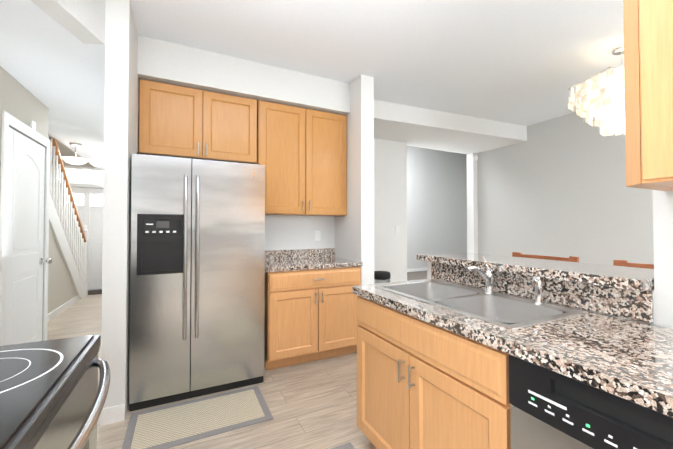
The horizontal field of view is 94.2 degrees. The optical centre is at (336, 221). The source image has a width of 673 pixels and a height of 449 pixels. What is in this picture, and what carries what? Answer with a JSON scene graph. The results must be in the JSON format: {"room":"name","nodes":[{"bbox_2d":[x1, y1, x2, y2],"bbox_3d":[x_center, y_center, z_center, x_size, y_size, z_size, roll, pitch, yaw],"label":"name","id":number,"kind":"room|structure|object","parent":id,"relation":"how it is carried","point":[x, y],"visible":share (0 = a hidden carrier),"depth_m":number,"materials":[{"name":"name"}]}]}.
{"room":"kitchen","nodes":[
{"label":"kitchen","id":0,"kind":"room"},
{"bbox_2d":[0,66,48,340],"bbox_3d":[-2.329,0.066,1.848,0.130,2.440,2.750,0,-1,-26],"label":"wall","id":1,"kind":"structure","parent":0,"point":[21,102],"depth_m":2.60,"materials":[{"name":"white paint"}]},
{"bbox_2d":[0,110,51,345],"bbox_3d":[-2.657,0.240,2.715,0.122,2.120,0.900,0,-1,-26],"label":"hall door","id":2,"kind":"structure","parent":1,"relation":"in","point":[24,220],"depth_m":2.66,"materials":[{"name":"white wood"}]},
{"bbox_2d":[30,120,35,130],"bbox_3d":[-2.695,-0.854,2.776,0.018,0.070,0.070,0,-1,-26],"label":"smoke detector","id":3,"kind":"object","parent":1,"relation":"attached to","point":[33,125],"visible":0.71,"depth_m":2.77,"materials":[{"name":"white plastic"}]},
{"bbox_2d":[31,0,105,44],"bbox_3d":[-1.511,-1.330,1.409,0.130,0.344,1.235,0,-1,-5],"label":"header beam","id":4,"kind":"structure","parent":0,"point":[60,14],"depth_m":1.85,"materials":[{"name":"white paint"}]},
{"bbox_2d":[48,134,97,167],"bbox_3d":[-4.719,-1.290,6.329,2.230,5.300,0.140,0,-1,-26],"label":"wall","id":5,"kind":"structure","parent":0,"point":[64,151],"depth_m":6.03,"materials":[{"name":"beige paint"}]},
{"bbox_2d":[51,166,103,289],"bbox_3d":[-4.962,0.142,6.165,1.050,2.430,0.175,0,-1,-26],"label":"front door","id":6,"kind":"structure","parent":5,"relation":"in","point":[86,184],"depth_m":6.20,"materials":[{"name":"white wood"}]},
{"bbox_2d":[101,0,138,416],"bbox_3d":[-2.594,-0.062,4.374,0.130,2.780,5.210,0,-1,-26],"label":"wall","id":7,"kind":"structure","parent":0,"point":[121,118],"depth_m":2.05,"materials":[{"name":"white paint"}]},
{"bbox_2d":[99,407,109,425],"bbox_3d":[-2.655,1.277,4.313,0.013,0.100,5.223,0,-1,-26],"label":"baseboard","id":8,"kind":"structure","parent":7,"relation":"attached to","point":[104,411],"depth_m":1.98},
{"bbox_2d":[47,289,376,448],"bbox_3d":[0.831,1.367,3.748,13.000,0.100,12.000,0,-1,-26],"label":"floor","id":9,"kind":"structure","parent":0,"point":[311,404],"depth_m":2.20,"materials":[{"name":"brown wood"}]},
{"bbox_2d":[0,335,110,448],"bbox_3d":[-0.862,0.714,0.548,0.720,1.100,0.760,0,-1,-26],"label":"stove","id":10,"kind":"object","parent":9,"relation":"on","point":[53,394],"visible":1,"depth_m":0.73,"materials":[{"name":"grey metal"}]},
{"bbox_2d":[48,135,88,321],"bbox_3d":[-4.272,-0.462,4.058,1.025,3.957,3.233,0,-1,-26],"label":"stairs","id":11,"kind":"structure","parent":9,"relation":"on","point":[67,279],"depth_m":4.64,"materials":[{"name":"white wood"}]},
{"bbox_2d":[88,290,101,294],"bbox_3d":[-4.777,1.347,5.905,0.750,0.012,0.430,0,-1,-26],"label":"doormat","id":12,"kind":"object","parent":9,"relation":"on","point":[93,292],"depth_m":5.94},
{"bbox_2d":[129,153,264,410],"bbox_3d":[-1.132,0.407,2.613,0.910,1.782,0.828,0,-1,-26],"label":"fridge","id":13,"kind":"object","parent":9,"relation":"on","point":[197,296],"visible":1,"depth_m":2.29,"materials":[{"name":"metal"}]},
{"bbox_2d":[122,386,272,448],"bbox_3d":[-0.892,1.285,2.068,0.840,0.009,0.470,0,-1,-26],"label":"area rug","id":14,"kind":"object","parent":9,"relation":"on","point":[170,426],"visible":1,"depth_m":2.03,"materials":[{"name":"beige fabric"}]},
{"bbox_2d":[264,248,362,369],"bbox_3d":[-0.307,0.802,3.126,0.955,1.010,0.658,0,-1,-26],"label":"base cabinet","id":15,"kind":"object","parent":9,"relation":"on","point":[310,306],"visible":0.81,"depth_m":2.86,"materials":[{"name":"brown wood"}]},
{"bbox_2d":[331,442,354,448],"bbox_3d":[0.078,1.270,1.175,0.570,0.009,1.150,0,-1,-26],"label":"area rug","id":16,"kind":"object","parent":9,"relation":"on","point":[348,445],"visible":1,"depth_m":1.78,"materials":[{"name":"grey fabric"}]},
{"bbox_2d":[374,271,390,283],"bbox_3d":[0.611,1.004,4.315,0.268,0.645,0.268,0,-1,-26],"label":"trash can","id":17,"kind":"object","parent":9,"relation":"on","point":[382,276],"visible":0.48,"depth_m":4.21,"materials":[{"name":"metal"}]},
{"bbox_2d":[407,271,426,280],"bbox_3d":[1.906,1.365,6.995,6.100,0.012,2.890,0,-1,-26],"label":"room carpet","id":18,"kind":"object","parent":9,"relation":"on","point":[417,275],"depth_m":8.02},
{"bbox_2d":[467,153,477,252],"bbox_3d":[2.413,0.067,5.554,0.105,2.560,0.140,0,-1,-26],"label":"pilaster","id":19,"kind":"object","parent":9,"relation":"on","point":[472,214],"visible":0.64,"depth_m":5.51,"materials":[{"name":"white paint"}]},
{"bbox_2d":[512,252,578,261],"bbox_3d":[1.314,0.759,2.134,0.408,1.062,0.444,0,-1,-26],"label":"stool","id":20,"kind":"object","parent":9,"relation":"on","point":[569,259],"visible":0.12,"depth_m":2.20,"materials":[{"name":"brown wood"}]},
{"bbox_2d":[492,344,672,448],"bbox_3d":[0.918,0.834,0.821,0.592,0.868,0.627,0,-1,-26],"label":"base cabinet","id":21,"kind":"object","parent":9,"relation":"on","point":[535,405],"depth_m":0.82,"materials":[{"name":"brown wood"}]},
{"bbox_2d":[352,281,672,411],"bbox_3d":[1.026,0.375,0.610,0.600,0.040,3.010,0,-1,-26],"label":"countertop","id":22,"kind":"structure","parent":21,"relation":"on","point":[635,358],"depth_m":0.95,"materials":[{"name":"multicoloured stone"}]},
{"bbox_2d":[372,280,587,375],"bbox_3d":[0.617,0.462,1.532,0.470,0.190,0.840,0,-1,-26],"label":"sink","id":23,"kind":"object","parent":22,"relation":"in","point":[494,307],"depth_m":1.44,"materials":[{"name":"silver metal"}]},
{"bbox_2d":[464,256,499,291],"bbox_3d":[0.728,0.274,1.606,0.190,0.189,0.084,0,-1,-26],"label":"faucet","id":24,"kind":"object","parent":22,"relation":"on","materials":[{"name":"silver metal"}]},
{"bbox_2d":[528,276,547,303],"bbox_3d":[0.899,0.303,1.396,0.056,0.123,0.043,0,-1,-26],"label":"faucet","id":25,"kind":"object","parent":22,"relation":"on","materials":[{"name":"silver metal"}]},
{"bbox_2d":[509,354,672,448],"bbox_3d":[0.919,0.833,0.812,0.589,0.861,0.600,0,-1,-26],"label":"dishwasher","id":26,"kind":"object","parent":21,"relation":"in","point":[551,407],"depth_m":0.80,"materials":[{"name":"silver metal"}]},
{"bbox_2d":[613,260,653,268],"bbox_3d":[1.593,0.750,1.569,0.408,1.062,0.444,0,-1,-26],"label":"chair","id":27,"kind":"object","parent":9,"relation":"on","point":[624,263],"visible":0.08,"depth_m":1.78,"materials":[{"name":"brown wood"}]},
{"bbox_2d":[265,215,333,249],"bbox_3d":[-0.904,-0.080,3.290,2.200,2.780,0.130,0,-1,-26],"label":"wall","id":28,"kind":"structure","parent":0,"point":[285,232],"depth_m":3.45,"materials":[{"name":"white paint"}]},
{"bbox_2d":[139,79,256,162],"bbox_3d":[-1.234,-0.853,2.862,0.950,0.610,0.360,0,-1,-26],"label":"upper cabinet","id":29,"kind":"object","parent":28,"relation":"attached to","point":[176,120],"visible":0.94,"depth_m":2.71,"materials":[{"name":"brown wood"}]},
{"bbox_2d":[257,100,346,215],"bbox_3d":[-0.373,-0.611,3.283,0.948,1.080,0.360,0,-1,-26],"label":"upper cabinet","id":30,"kind":"object","parent":28,"relation":"attached to","point":[302,155],"visible":0.94,"depth_m":3.13,"materials":[{"name":"brown wood"}]},
{"bbox_2d":[315,231,320,240],"bbox_3d":[-0.214,0.156,3.549,0.070,0.115,0.008,0,-1,-26],"label":"electrical outlet","id":31,"kind":"object","parent":28,"relation":"attached to","point":[317,235],"visible":1,"depth_m":3.55,"materials":[{"name":"white plastic"}]},
{"bbox_2d":[0,0,623,167],"bbox_3d":[1.166,-2.604,3.701,10.900,2.960,10.300,0,-1,-26],"label":"ceiling","id":32,"kind":"structure","parent":0,"point":[524,62],"depth_m":2.55,"materials":[{"name":"white paint"}]},
{"bbox_2d":[61,142,88,164],"bbox_3d":[-3.709,-0.961,4.446,0.310,0.300,0.310,0,-1,-26],"label":"light","id":33,"kind":"object","parent":32,"relation":"attached to","point":[75,160],"visible":1,"depth_m":4.38,"materials":[{"name":"silver metal"}]},
{"bbox_2d":[137,35,349,115],"bbox_3d":[-0.800,-1.319,3.077,1.920,0.310,0.380,0,-1,-26],"label":"soffit","id":34,"kind":"structure","parent":32,"relation":"attached to","point":[161,61],"depth_m":2.82,"materials":[{"name":"white paint"}]},
{"bbox_2d":[374,100,526,153],"bbox_3d":[1.343,-1.340,4.553,2.930,0.220,1.030,0,-1,-26],"label":"beam","id":35,"kind":"structure","parent":32,"relation":"attached to","point":[431,129],"depth_m":4.37,"materials":[{"name":"white paint"}]},
{"bbox_2d":[568,44,624,135],"bbox_3d":[2.424,-1.126,2.663,0.745,0.710,0.715,0,-1,-26],"label":"chandelier","id":36,"kind":"object","parent":32,"relation":"hanging from","point":[605,97],"visible":0.58,"depth_m":2.61,"materials":[{"name":"capiz shell"},{"name":"chrome"}]},
{"bbox_2d":[334,74,373,284],"bbox_3d":[0.024,-0.073,3.725,0.150,2.780,1.310,0,-1,-26],"label":"wall","id":37,"kind":"structure","parent":0,"point":[354,233],"depth_m":3.17,"materials":[{"name":"white paint"}]},
{"bbox_2d":[374,138,406,281],"bbox_3d":[0.444,0.051,4.589,1.370,2.560,0.130,0,-1,-26],"label":"wall","id":38,"kind":"structure","parent":0,"point":[390,197],"depth_m":4.70,"materials":[{"name":"white paint"}]},
{"bbox_2d":[407,146,466,268],"bbox_3d":[1.220,-0.406,8.392,6.420,3.600,0.130,0,-1,-26],"label":"wall","id":39,"kind":"structure","parent":0,"point":[436,204],"depth_m":9.14,"materials":[{"name":"grey paint"}]},
{"bbox_2d":[407,267,426,271],"bbox_3d":[1.274,1.343,8.310,6.170,0.100,0.013,0,-1,-26],"label":"baseboard","id":40,"kind":"structure","parent":39,"relation":"attached to","point":[425,268],"depth_m":8.78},
{"bbox_2d":[466,154,466,190],"bbox_3d":[4.731,-0.405,8.418,0.100,3.600,2.930,0,-1,-26],"label":"wall","id":41,"kind":"structure","parent":0,"point":[466,172],"depth_m":9.72,"materials":[{"name":"grey paint"}]},
{"bbox_2d":[427,190,672,328],"bbox_3d":[1.548,-0.128,0.433,0.130,2.780,3.915,0,-1,-26],"label":"wall","id":42,"kind":"structure","parent":0,"point":[663,242],"depth_m":1.10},
{"bbox_2d":[432,260,653,323],"bbox_3d":[0.883,0.312,1.607,0.015,0.118,1.099,0,-1,-26],"label":"backsplash","id":43,"kind":"structure","parent":42,"relation":"attached to","point":[610,299],"depth_m":1.30,"materials":[{"name":"multicoloured stone"}]},
{"bbox_2d":[623,0,672,190],"bbox_3d":[1.205,-0.655,0.593,0.345,1.080,0.971,0,-1,-26],"label":"upper cabinet","id":44,"kind":"object","parent":42,"relation":"attached to","point":[648,53],"visible":1,"depth_m":0.86,"materials":[{"name":"brown wood"}]},
{"bbox_2d":[477,110,653,264],"bbox_3d":[3.879,-0.087,2.862,0.140,2.780,6.270,0,-1,-26],"label":"wall","id":45,"kind":"structure","parent":0,"point":[556,187],"depth_m":4.26,"materials":[{"name":"white paint"}]}
]}

